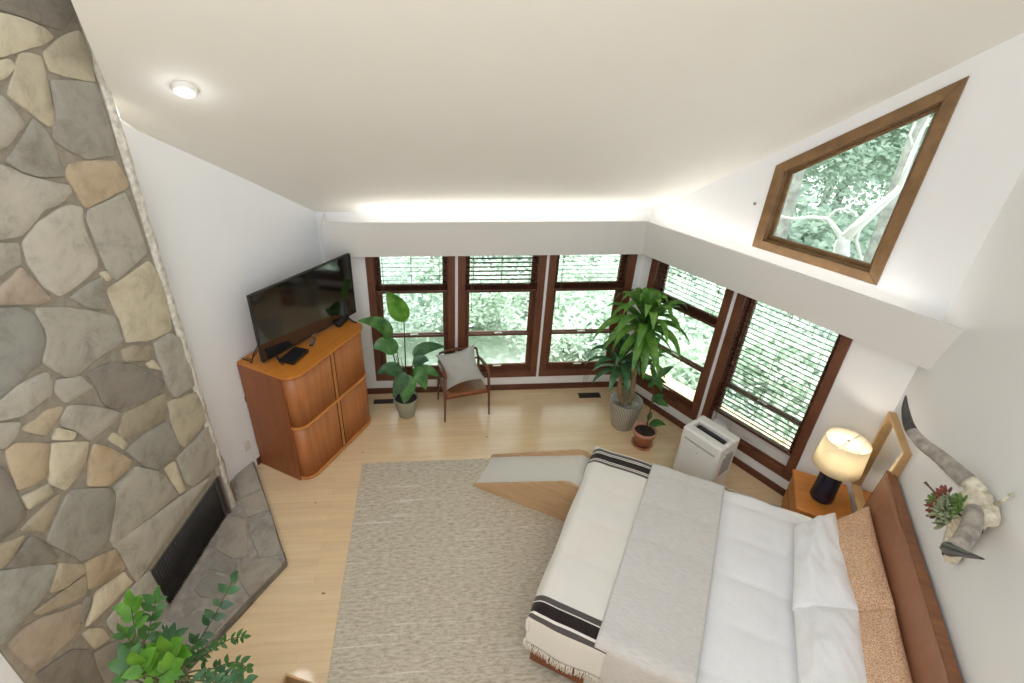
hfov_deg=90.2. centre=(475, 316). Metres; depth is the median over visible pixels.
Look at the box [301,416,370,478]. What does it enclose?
shelf
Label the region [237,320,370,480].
cabinet
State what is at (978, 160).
wall
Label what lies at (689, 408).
window
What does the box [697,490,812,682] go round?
duvet
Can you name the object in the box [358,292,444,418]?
potted plant
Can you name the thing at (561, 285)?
blind
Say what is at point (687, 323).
shrub
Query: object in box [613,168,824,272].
shrub
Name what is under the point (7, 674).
wall
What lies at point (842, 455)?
table lamp
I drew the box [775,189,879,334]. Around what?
shrub
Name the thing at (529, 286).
blind
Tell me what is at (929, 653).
king bed
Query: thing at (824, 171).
tree
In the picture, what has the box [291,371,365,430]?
shelf
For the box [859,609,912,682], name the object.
speckled pillow
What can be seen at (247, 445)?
wall outlet
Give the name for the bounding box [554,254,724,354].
shrub
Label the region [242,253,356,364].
tv
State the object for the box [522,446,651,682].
striped blanket
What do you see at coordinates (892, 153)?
tree
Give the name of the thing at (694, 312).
blind
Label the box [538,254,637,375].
window
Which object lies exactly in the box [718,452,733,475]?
grille
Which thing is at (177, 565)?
fireplace screen
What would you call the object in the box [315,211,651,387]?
wall
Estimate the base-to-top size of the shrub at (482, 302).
1.871 m
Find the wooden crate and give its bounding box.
[281,673,312,682]
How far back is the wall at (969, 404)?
3.18 m
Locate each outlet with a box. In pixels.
[244,440,250,451]
[583,375,588,381]
[697,425,726,444]
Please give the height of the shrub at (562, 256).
2.940 m
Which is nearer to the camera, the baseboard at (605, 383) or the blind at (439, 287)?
the blind at (439, 287)
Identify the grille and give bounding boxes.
[579,393,599,396]
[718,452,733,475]
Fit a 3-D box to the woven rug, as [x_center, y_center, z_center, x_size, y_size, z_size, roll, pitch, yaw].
[0.257,2.476,4.401,2.835,0.010,3.430,-1,29,-4]
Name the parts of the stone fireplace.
screen frame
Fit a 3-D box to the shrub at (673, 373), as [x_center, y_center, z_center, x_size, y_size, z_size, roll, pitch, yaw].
[3.474,0.915,8.432,3.403,2.358,3.352,-21,36,-35]
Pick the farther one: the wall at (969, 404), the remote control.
the remote control
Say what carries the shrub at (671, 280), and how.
on the ground
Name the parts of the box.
panel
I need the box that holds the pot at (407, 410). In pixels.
[393,391,417,418]
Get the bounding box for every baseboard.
[256,456,261,464]
[367,381,617,393]
[622,383,785,495]
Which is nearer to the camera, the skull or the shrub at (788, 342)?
the skull
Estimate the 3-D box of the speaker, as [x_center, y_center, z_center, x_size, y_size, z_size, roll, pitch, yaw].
[-1.514,0.048,5.786,0.076,0.080,0.216,10,30,15]
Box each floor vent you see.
[373,399,393,403]
[578,392,600,397]
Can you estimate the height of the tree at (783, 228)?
11.077 m
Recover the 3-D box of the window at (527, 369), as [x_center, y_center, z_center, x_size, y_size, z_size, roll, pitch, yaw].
[0.308,-0.051,6.542,1.071,1.925,0.178,-1,29,-4]
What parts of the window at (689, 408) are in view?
sash, sash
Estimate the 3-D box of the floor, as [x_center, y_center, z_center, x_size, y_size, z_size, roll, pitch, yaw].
[0.054,2.739,4.054,9.400,0.120,7.600,-1,29,-4]
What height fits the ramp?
0.543 m
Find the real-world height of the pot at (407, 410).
0.285 m
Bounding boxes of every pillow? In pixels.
[436,344,484,389]
[792,513,858,610]
[794,606,866,682]
[837,506,895,610]
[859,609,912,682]
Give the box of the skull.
[901,395,1014,564]
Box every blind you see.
[374,257,446,311]
[466,255,538,310]
[554,254,628,308]
[656,263,723,327]
[712,300,839,455]
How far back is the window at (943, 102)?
4.20 m
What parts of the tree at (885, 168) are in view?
crown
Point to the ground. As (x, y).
(492, 350)
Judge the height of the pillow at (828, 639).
0.269 m
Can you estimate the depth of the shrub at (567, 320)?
9.78 m
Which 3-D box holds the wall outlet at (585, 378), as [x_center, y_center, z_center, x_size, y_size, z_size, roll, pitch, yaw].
[1.534,0.860,7.066,0.072,0.116,0.010,-1,29,-4]
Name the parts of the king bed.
rail, headboard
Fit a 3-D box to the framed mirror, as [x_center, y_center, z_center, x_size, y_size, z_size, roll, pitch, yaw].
[3.456,1.320,4.365,0.055,0.870,0.560,14,32,22]
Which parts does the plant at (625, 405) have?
pot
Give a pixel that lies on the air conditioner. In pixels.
(707, 448)
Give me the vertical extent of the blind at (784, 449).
1.810 m
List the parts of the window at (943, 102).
sash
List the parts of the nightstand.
drawer, drawer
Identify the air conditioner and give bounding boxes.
[673,415,739,484]
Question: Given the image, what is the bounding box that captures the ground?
[116,108,886,365]
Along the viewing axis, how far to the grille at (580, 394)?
6.98 m
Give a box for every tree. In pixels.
[759,169,805,312]
[780,118,930,260]
[796,114,932,213]
[800,124,908,215]
[803,114,932,211]
[820,178,832,203]
[843,113,933,244]
[863,114,930,262]
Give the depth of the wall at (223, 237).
4.77 m
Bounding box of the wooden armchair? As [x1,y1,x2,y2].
[437,346,490,421]
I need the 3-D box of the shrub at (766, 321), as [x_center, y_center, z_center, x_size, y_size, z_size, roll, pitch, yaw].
[4.785,1.301,7.411,4.159,2.883,4.096,-22,37,-35]
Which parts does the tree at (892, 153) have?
crown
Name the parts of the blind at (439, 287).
rail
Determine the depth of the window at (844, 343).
5.41 m
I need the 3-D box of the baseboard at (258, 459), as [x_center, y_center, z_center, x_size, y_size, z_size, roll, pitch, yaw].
[-2.138,1.331,6.292,0.018,0.088,1.438,14,32,22]
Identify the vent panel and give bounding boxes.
[711,406,791,465]
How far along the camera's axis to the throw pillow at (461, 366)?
6.25 m
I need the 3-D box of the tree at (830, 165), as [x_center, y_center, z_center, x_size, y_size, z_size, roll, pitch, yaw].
[9.500,-5.561,12.487,6.811,9.898,7.735,14,32,22]
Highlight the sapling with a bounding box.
[631,366,673,450]
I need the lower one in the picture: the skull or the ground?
the skull
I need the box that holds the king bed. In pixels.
[530,470,962,682]
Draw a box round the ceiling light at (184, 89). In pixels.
[171,81,197,98]
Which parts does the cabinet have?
panel, tambour door, tambour door, tambour door, tambour door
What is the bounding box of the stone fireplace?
[0,0,287,682]
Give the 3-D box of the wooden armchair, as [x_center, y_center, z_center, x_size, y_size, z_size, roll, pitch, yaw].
[-0.168,0.849,6.544,0.608,0.763,0.521,-7,30,-15]
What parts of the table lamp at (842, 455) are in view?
lamp shade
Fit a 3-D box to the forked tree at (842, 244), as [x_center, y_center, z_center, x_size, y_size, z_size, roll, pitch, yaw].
[4.084,-1.023,5.795,1.181,2.417,0.220,24,36,35]
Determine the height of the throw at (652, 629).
0.586 m
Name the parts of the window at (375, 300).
sash, sash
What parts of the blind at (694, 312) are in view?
rail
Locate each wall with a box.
[0,653,23,682]
[119,116,321,487]
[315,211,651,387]
[625,33,1023,493]
[849,168,1023,682]
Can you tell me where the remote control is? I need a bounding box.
[309,338,315,345]
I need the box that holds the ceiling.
[71,0,1023,211]
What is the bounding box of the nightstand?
[781,469,851,519]
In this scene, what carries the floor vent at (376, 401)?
in the floor
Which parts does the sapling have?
stem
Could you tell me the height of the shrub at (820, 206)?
4.009 m
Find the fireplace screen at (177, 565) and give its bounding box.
[151,483,224,605]
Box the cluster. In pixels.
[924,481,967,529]
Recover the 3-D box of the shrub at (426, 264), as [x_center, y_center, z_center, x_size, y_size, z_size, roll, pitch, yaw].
[-1.113,-1.780,12.033,4.867,2.977,4.413,6,29,9]
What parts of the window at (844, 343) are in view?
sash, sash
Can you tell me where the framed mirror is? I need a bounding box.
[851,411,911,510]
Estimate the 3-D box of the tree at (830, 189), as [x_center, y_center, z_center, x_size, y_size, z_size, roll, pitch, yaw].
[11.796,-8.540,13.326,11.199,14.331,9.262,-3,29,-8]
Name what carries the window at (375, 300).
in the wall at (358, 265)
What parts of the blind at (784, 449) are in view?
pull cord, ladder cord, rail, ladder cord, ladder cord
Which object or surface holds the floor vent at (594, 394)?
in the floor
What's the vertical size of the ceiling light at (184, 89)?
0.114 m
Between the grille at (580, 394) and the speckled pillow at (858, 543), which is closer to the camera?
the speckled pillow at (858, 543)
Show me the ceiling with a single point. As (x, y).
(319, 105)
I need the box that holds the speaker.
[335,315,348,326]
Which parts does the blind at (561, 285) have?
rail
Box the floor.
[179,370,790,682]
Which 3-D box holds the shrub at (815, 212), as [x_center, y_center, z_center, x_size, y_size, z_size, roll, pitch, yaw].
[6.737,-1.310,10.984,5.671,3.931,5.586,-24,38,-38]
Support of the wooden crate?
on the floor
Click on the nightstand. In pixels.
(797, 498)
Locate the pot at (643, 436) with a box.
[633,422,656,448]
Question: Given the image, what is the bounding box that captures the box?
[279,346,308,364]
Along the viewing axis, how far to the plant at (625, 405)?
5.73 m
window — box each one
[365,256,454,380]
[458,255,546,377]
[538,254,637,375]
[630,258,733,420]
[701,293,852,481]
[752,76,969,284]
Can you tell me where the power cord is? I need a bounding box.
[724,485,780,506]
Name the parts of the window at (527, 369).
sash, sash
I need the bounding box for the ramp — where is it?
[472,449,590,521]
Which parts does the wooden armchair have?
leg, armrest, leg, rail, seat, seat rail, armrest, leg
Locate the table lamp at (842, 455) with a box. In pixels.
[810,427,872,504]
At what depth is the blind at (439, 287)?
6.20 m
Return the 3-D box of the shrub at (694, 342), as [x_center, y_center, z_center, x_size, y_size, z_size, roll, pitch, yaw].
[4.579,0.501,8.818,4.171,2.807,4.013,-6,30,-13]
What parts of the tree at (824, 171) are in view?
crown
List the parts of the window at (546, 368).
sash, sash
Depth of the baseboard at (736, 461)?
5.83 m
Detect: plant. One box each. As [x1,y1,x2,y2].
[107,570,257,682]
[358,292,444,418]
[584,287,689,431]
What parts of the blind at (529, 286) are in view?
rail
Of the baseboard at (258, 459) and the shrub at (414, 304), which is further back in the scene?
the shrub at (414, 304)
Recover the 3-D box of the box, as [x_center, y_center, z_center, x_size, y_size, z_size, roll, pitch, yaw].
[-1.840,0.400,5.179,0.172,0.042,0.260,10,30,16]
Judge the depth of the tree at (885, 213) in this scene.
7.35 m
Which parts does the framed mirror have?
glass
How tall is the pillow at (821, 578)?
0.290 m
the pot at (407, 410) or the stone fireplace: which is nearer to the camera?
the stone fireplace
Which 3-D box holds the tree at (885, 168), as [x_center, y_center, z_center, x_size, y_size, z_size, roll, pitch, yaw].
[10.471,-3.278,8.873,6.942,10.098,7.401,10,30,16]
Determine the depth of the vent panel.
5.67 m
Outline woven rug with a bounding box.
[327,454,591,682]
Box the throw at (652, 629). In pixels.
[583,463,724,682]
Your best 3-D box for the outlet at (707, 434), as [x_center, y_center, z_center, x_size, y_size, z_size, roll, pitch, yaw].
[2.443,1.228,5.283,0.277,0.050,0.362,-1,29,-4]
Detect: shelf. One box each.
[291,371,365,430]
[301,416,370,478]
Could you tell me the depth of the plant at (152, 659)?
2.83 m
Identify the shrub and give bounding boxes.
[380,256,475,354]
[380,256,498,307]
[419,256,528,339]
[474,255,609,304]
[484,255,617,361]
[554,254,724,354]
[576,266,717,370]
[585,303,769,421]
[602,276,836,410]
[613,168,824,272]
[661,305,831,440]
[662,281,838,427]
[668,184,884,324]
[669,172,866,300]
[679,314,837,440]
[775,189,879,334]

